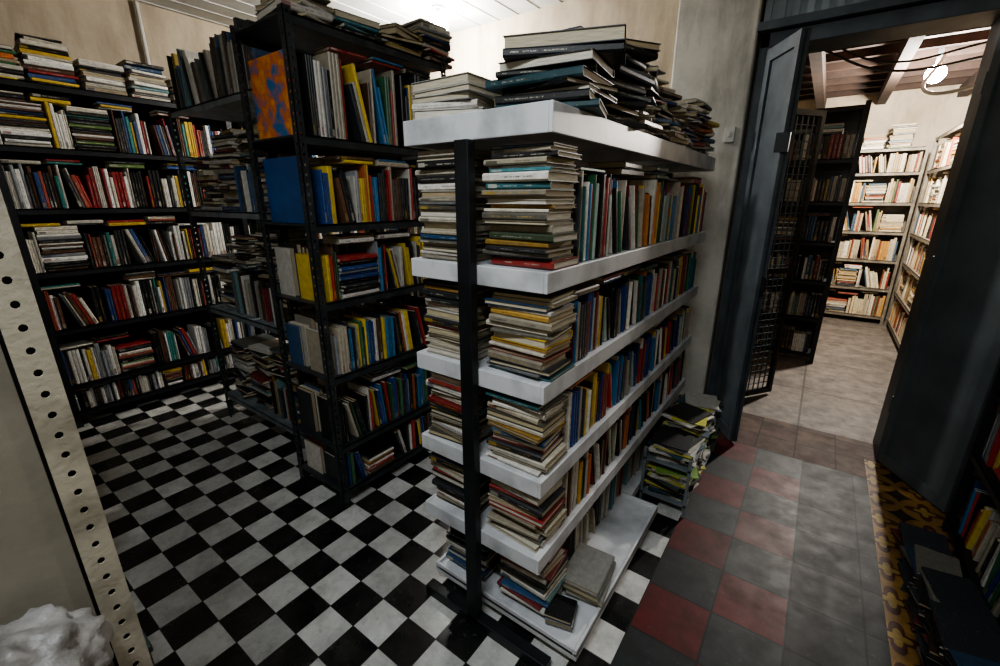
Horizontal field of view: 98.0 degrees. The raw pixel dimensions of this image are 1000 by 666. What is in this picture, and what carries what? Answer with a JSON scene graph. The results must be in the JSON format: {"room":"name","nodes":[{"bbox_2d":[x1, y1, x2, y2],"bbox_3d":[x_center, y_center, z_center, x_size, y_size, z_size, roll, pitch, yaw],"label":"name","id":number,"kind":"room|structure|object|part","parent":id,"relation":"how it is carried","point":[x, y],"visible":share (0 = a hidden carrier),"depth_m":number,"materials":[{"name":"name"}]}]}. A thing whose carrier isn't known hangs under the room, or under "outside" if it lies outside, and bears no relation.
{"room":"bookshop","nodes":[
{"label":"bookshop","id":0,"kind":"room"},
{"bbox_2d":[0,0,229,84],"bbox_3d":[-3.186,-0.935,3.449,0.150,3.160,5.250,12,21,34],"label":"wall","id":1,"kind":"structure","parent":0,"point":[102,31],"depth_m":3.26,"materials":[{"name":"beige paint"}]},
{"bbox_2d":[133,1,150,64],"bbox_3d":[-2.793,-2.137,3.460,0.027,0.850,0.027,12,21,34],"label":"conduit pipe","id":2,"kind":"object","parent":1,"relation":"attached to","point":[136,4],"visible":0.58,"depth_m":3.39,"materials":[{"name":"white plastic"}]},
{"bbox_2d":[133,0,566,33],"bbox_3d":[-0.748,-1.939,1.177,6.300,0.106,5.370,12,21,34],"label":"ceiling","id":3,"kind":"structure","parent":0,"point":[460,15],"depth_m":3.48,"materials":[{"name":"white paint"}]},
{"bbox_2d":[430,4,447,30],"bbox_3d":[-0.493,-2.487,3.483,0.150,0.215,0.150,12,21,34],"label":"lamp","id":4,"kind":"object","parent":3,"relation":"hanging from","point":[437,19],"depth_m":3.44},
{"bbox_2d":[78,313,981,665],"bbox_3d":[0.551,0.551,3.821,6.000,0.100,9.500,12,21,34],"label":"floor","id":5,"kind":"structure","parent":0,"point":[227,557],"depth_m":2.10,"materials":[{"name":"tile"}]},
{"bbox_2d":[0,189,154,665],"bbox_3d":[-1.132,0.214,0.687,0.910,2.387,0.635,12,21,34],"label":"rack","id":6,"kind":"object","parent":5,"relation":"on","point":[57,547],"visible":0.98,"depth_m":0.60,"materials":[{"name":"metal"}]},
{"bbox_3d":[-0.793,0.333,0.414,0.004,2.280,0.552,12,21,34],"label":"panel","id":7,"kind":"part","parent":6,"relation":"part of","materials":[{"name":"beige metal"}]},
{"bbox_2d":[0,33,380,428],"bbox_3d":[-2.395,-0.897,3.979,0.350,2.575,2.820,12,21,34],"label":"bookshelf","id":8,"kind":"object","parent":5,"relation":"on","point":[91,187],"visible":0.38,"depth_m":3.19,"materials":[{"name":"black metal"}]},
{"bbox_2d":[166,17,355,439],"bbox_3d":[-1.498,-0.480,2.834,1.150,2.452,0.420,12,21,34],"label":"bookshelf","id":9,"kind":"object","parent":5,"relation":"on","point":[205,85],"visible":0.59,"depth_m":2.71,"materials":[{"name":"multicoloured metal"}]},
{"bbox_2d":[230,0,454,508],"bbox_3d":[-0.697,-0.397,2.492,0.460,2.494,1.030,12,21,34],"label":"bookshelf","id":10,"kind":"object","parent":5,"relation":"on","point":[334,84],"visible":0.85,"depth_m":2.18,"materials":[{"name":"black metal"}]},
{"bbox_2d":[248,49,301,138],"bbox_3d":[-1.000,-1.040,1.929,0.310,0.330,0.030,12,21,34],"label":"illustrated book","id":11,"kind":"object","parent":10,"relation":"on","point":[267,72],"depth_m":1.91,"materials":[{"name":"orange paper"}]},
{"bbox_2d":[263,156,305,223],"bbox_3d":[-0.995,-0.669,2.049,0.310,0.290,0.045,12,21,34],"label":"hardcover book","id":12,"kind":"object","parent":10,"relation":"on","point":[281,174],"depth_m":2.03,"materials":[{"name":"blue paper"}]},
{"bbox_2d":[379,156,620,296],"bbox_3d":[-0.122,-0.670,4.168,2.700,2.030,0.330,12,21,34],"label":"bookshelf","id":13,"kind":"object","parent":5,"relation":"on","point":[412,159],"visible":0.02,"depth_m":4.52,"materials":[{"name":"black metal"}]},
{"bbox_2d":[403,24,725,665],"bbox_3d":[0.583,-0.128,2.093,0.854,2.214,2.015,12,21,34],"label":"bookshelf","id":14,"kind":"object","parent":5,"relation":"on","point":[557,318],"visible":1,"depth_m":1.52,"materials":[{"name":"white paint"}]},
{"bbox_3d":[0.548,0.846,2.435,0.670,0.050,1.890,12,21,34],"label":"shelf","id":15,"kind":"part","parent":14,"relation":"part of","materials":[{"name":"white paint"}]},
{"bbox_3d":[0.482,0.518,2.364,0.530,0.060,1.940,12,21,34],"label":"shelf","id":16,"kind":"part","parent":14,"relation":"part of","materials":[{"name":"white paint"}]},
{"bbox_3d":[0.482,0.226,2.275,0.530,0.060,1.940,12,21,34],"label":"shelf","id":17,"kind":"part","parent":14,"relation":"part of","materials":[{"name":"white paint"}]},
{"bbox_3d":[0.482,-0.089,2.178,0.530,0.060,1.940,12,21,34],"label":"shelf","id":18,"kind":"part","parent":14,"relation":"part of","materials":[{"name":"white paint"}]},
{"bbox_3d":[0.482,-0.409,2.079,0.530,0.060,1.940,12,21,34],"label":"shelf","id":19,"kind":"part","parent":14,"relation":"part of","materials":[{"name":"white paint"}]},
{"bbox_3d":[0.482,-0.805,1.957,0.530,0.072,1.940,12,21,34],"label":"shelf","id":20,"kind":"part","parent":14,"relation":"part of","materials":[{"name":"white metal"}]},
{"bbox_2d":[415,142,706,615],"bbox_3d":[0.476,0.031,2.201,0.535,1.644,1.895,12,21,34],"label":"books","id":21,"kind":"object","parent":14,"relation":"on","point":[584,283],"depth_m":1.53,"materials":[{"name":"multicoloured paper"}]},
{"bbox_2d":[639,404,721,517],"bbox_3d":[1.095,0.696,2.600,0.240,0.340,0.780,12,21,34],"label":"books","id":22,"kind":"object","parent":14,"relation":"on","point":[670,476],"depth_m":2.32,"materials":[{"name":"multicoloured paper"}]},
{"bbox_2d":[754,100,871,363],"bbox_3d":[2.590,-1.013,4.637,1.650,2.410,0.300,12,21,34],"label":"bookshelf","id":23,"kind":"object","parent":5,"relation":"on","point":[845,126],"visible":0.23,"depth_m":4.22,"materials":[{"name":"black metal"}]},
{"bbox_2d":[824,123,930,324],"bbox_3d":[4.606,-1.463,5.975,1.460,2.483,0.350,12,21,34],"label":"bookshelf","id":24,"kind":"object","parent":5,"relation":"on","point":[885,181],"visible":0.41,"depth_m":5.67,"materials":[{"name":"grey metal"}]},
{"bbox_2d":[885,122,963,347],"bbox_3d":[4.317,-0.807,4.135,0.320,2.310,3.050,12,21,34],"label":"bookshelf","id":25,"kind":"object","parent":5,"relation":"on","point":[923,223],"visible":0.19,"depth_m":4.94,"materials":[{"name":"grey metal"}]},
{"bbox_2d":[890,521,999,665],"bbox_3d":[1.699,1.025,1.643,0.225,0.273,1.200,12,21,34],"label":"books","id":26,"kind":"object","parent":5,"relation":"on","point":[953,625],"depth_m":1.59,"materials":[{"name":"paper"}]},
{"bbox_2d":[941,366,999,627],"bbox_3d":[1.902,0.656,1.345,0.300,1.155,1.600,12,21,34],"label":"bookshelf","id":27,"kind":"object","parent":5,"relation":"on","point":[975,537],"visible":0.94,"depth_m":1.94,"materials":[{"name":"black metal"}]},
{"bbox_2d":[958,413,999,616],"bbox_3d":[1.871,0.686,1.372,0.191,0.921,1.550,12,21,34],"label":"books","id":28,"kind":"object","parent":27,"relation":"on","point":[979,524],"depth_m":1.91,"materials":[{"name":"multicoloured paper"}]},
{"bbox_2d":[369,0,999,477],"bbox_3d":[0.791,-1.057,3.674,6.000,3.060,0.120,12,21,34],"label":"wall","id":29,"kind":"structure","parent":0,"point":[477,50],"depth_m":3.30,"materials":[{"name":"beige paint"}]},
{"bbox_2d":[707,0,999,455],"bbox_3d":[1.991,-0.478,2.659,1.080,2.550,0.640,12,21,34],"label":"door frame","id":30,"kind":"structure","parent":29,"relation":"in","point":[944,16],"depth_m":2.43,"materials":[{"name":"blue metal"}]},
{"bbox_2d":[713,28,811,440],"bbox_3d":[1.608,-0.477,2.793,0.050,2.430,0.384,1,17,5],"label":"door leaf","id":31,"kind":"structure","parent":30,"relation":"attached to","point":[785,61],"depth_m":2.69,"materials":[{"name":"blue metal"}]},
{"bbox_3d":[1.570,-0.664,2.533,0.075,0.920,0.040,12,21,34],"label":"handle","id":32,"kind":"part","parent":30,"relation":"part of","materials":[{"name":"black metal"}]},
{"bbox_2d":[745,108,826,395],"bbox_3d":[2.063,-0.516,3.327,0.532,2.170,0.030,-6,18,-19],"label":"gate","id":33,"kind":"object","parent":30,"relation":"attached to","point":[821,114],"visible":0.57,"depth_m":3.33,"materials":[{"name":"black metal"}]},
{"bbox_2d":[876,34,999,512],"bbox_3d":[2.389,-0.289,2.182,0.050,2.430,0.520,2,17,5],"label":"door leaf","id":34,"kind":"structure","parent":30,"relation":"attached to","point":[951,364],"depth_m":2.26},
{"bbox_2d":[670,0,765,406],"bbox_3d":[1.390,-0.879,3.094,0.480,3.060,0.160,12,21,34],"label":"wall","id":35,"kind":"structure","parent":0,"point":[717,43],"depth_m":2.83,"materials":[{"name":"beige paint"}]},
{"bbox_2d":[723,127,735,142],"bbox_3d":[1.472,-1.271,2.789,0.060,0.090,0.027,12,21,34],"label":"wall switch","id":36,"kind":"object","parent":35,"relation":"attached to","point":[729,135],"depth_m":2.78,"materials":[{"name":"white plastic"}]},
{"bbox_2d":[757,0,934,33],"bbox_3d":[2.318,-1.658,2.065,1.910,0.045,0.046,12,21,34],"label":"trim","id":37,"kind":"structure","parent":35,"relation":"attached to","point":[869,6],"depth_m":2.38,"materials":[{"name":"blue metal"}]},
{"bbox_2d":[764,0,868,20],"bbox_3d":[2.345,-1.881,2.017,1.890,0.470,0.030,12,21,34],"label":"panel","id":38,"kind":"object","parent":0,"point":[775,9],"depth_m":2.50,"materials":[{"name":"metal"}]},
{"bbox_2d":[797,84,971,318],"bbox_3d":[4.595,-1.773,6.275,3.300,3.100,0.150,12,21,34],"label":"wall","id":39,"kind":"structure","parent":0,"point":[939,114],"depth_m":5.46,"materials":[{"name":"beige paint"}]},
{"bbox_2d":[799,25,990,108],"bbox_3d":[3.299,-2.599,4.148,2.980,0.209,4.250,12,21,34],"label":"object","id":40,"kind":"structure","parent":0,"point":[826,75],"depth_m":4.43,"materials":[{"name":"brown wood"}]},
{"bbox_2d":[824,50,982,71],"bbox_3d":[3.376,-2.102,3.275,1.874,0.205,0.086,3,17,11],"label":"cable","id":41,"kind":"object","parent":40,"relation":"hanging from","point":[829,51],"visible":0.88,"depth_m":3.38,"materials":[{"name":"black metal"}]},
{"bbox_2d":[841,41,986,62],"bbox_3d":[3.000,-1.918,2.781,1.721,0.263,0.054,8,19,25],"label":"cable","id":42,"kind":"object","parent":40,"relation":"hanging from","point":[984,42],"visible":0.78,"depth_m":2.92,"materials":[{"name":"black metal"}]},
{"bbox_2d":[924,47,946,83],"bbox_3d":[3.929,-2.440,3.894,0.150,0.365,0.150,12,21,34],"label":"lamp","id":43,"kind":"object","parent":40,"relation":"hanging from","point":[940,73],"visible":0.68,"depth_m":3.88,"materials":[{"name":"white glass"}]},
{"bbox_3d":[3.929,-2.337,3.925,0.150,0.150,0.150,12,21,34],"label":"bulb","id":44,"kind":"part","parent":43,"relation":"part of","materials":[{"name":"white glass"}]},
{"bbox_3d":[3.042,-0.381,1.647,0.150,3.160,9.500,12,21,34],"label":"wall","id":45,"kind":"structure","parent":0,"visible":0},
{"bbox_2d":[921,54,974,95],"bbox_3d":[3.682,-2.038,3.245,0.487,0.437,1.296,-1,17,-2],"label":"cable","id":46,"kind":"object","parent":45,"relation":"attached to","point":[923,88],"visible":0.77,"depth_m":3.49,"materials":[{"name":"white plastic"}]},
{"bbox_3d":[-0.660,1.004,0.596,0.200,0.930,0.400,12,21,34],"label":"cardboard box","id":47,"kind":"object","parent":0,"visible":0},
{"bbox_2d":[0,604,113,665],"bbox_3d":[-0.604,0.434,0.527,0.181,0.149,0.212,12,21,34],"label":"plastic sack","id":48,"kind":"object","parent":47,"relation":"on","point":[49,634],"visible":1,"depth_m":0.55,"materials":[{"name":"white plastic"}]}
]}

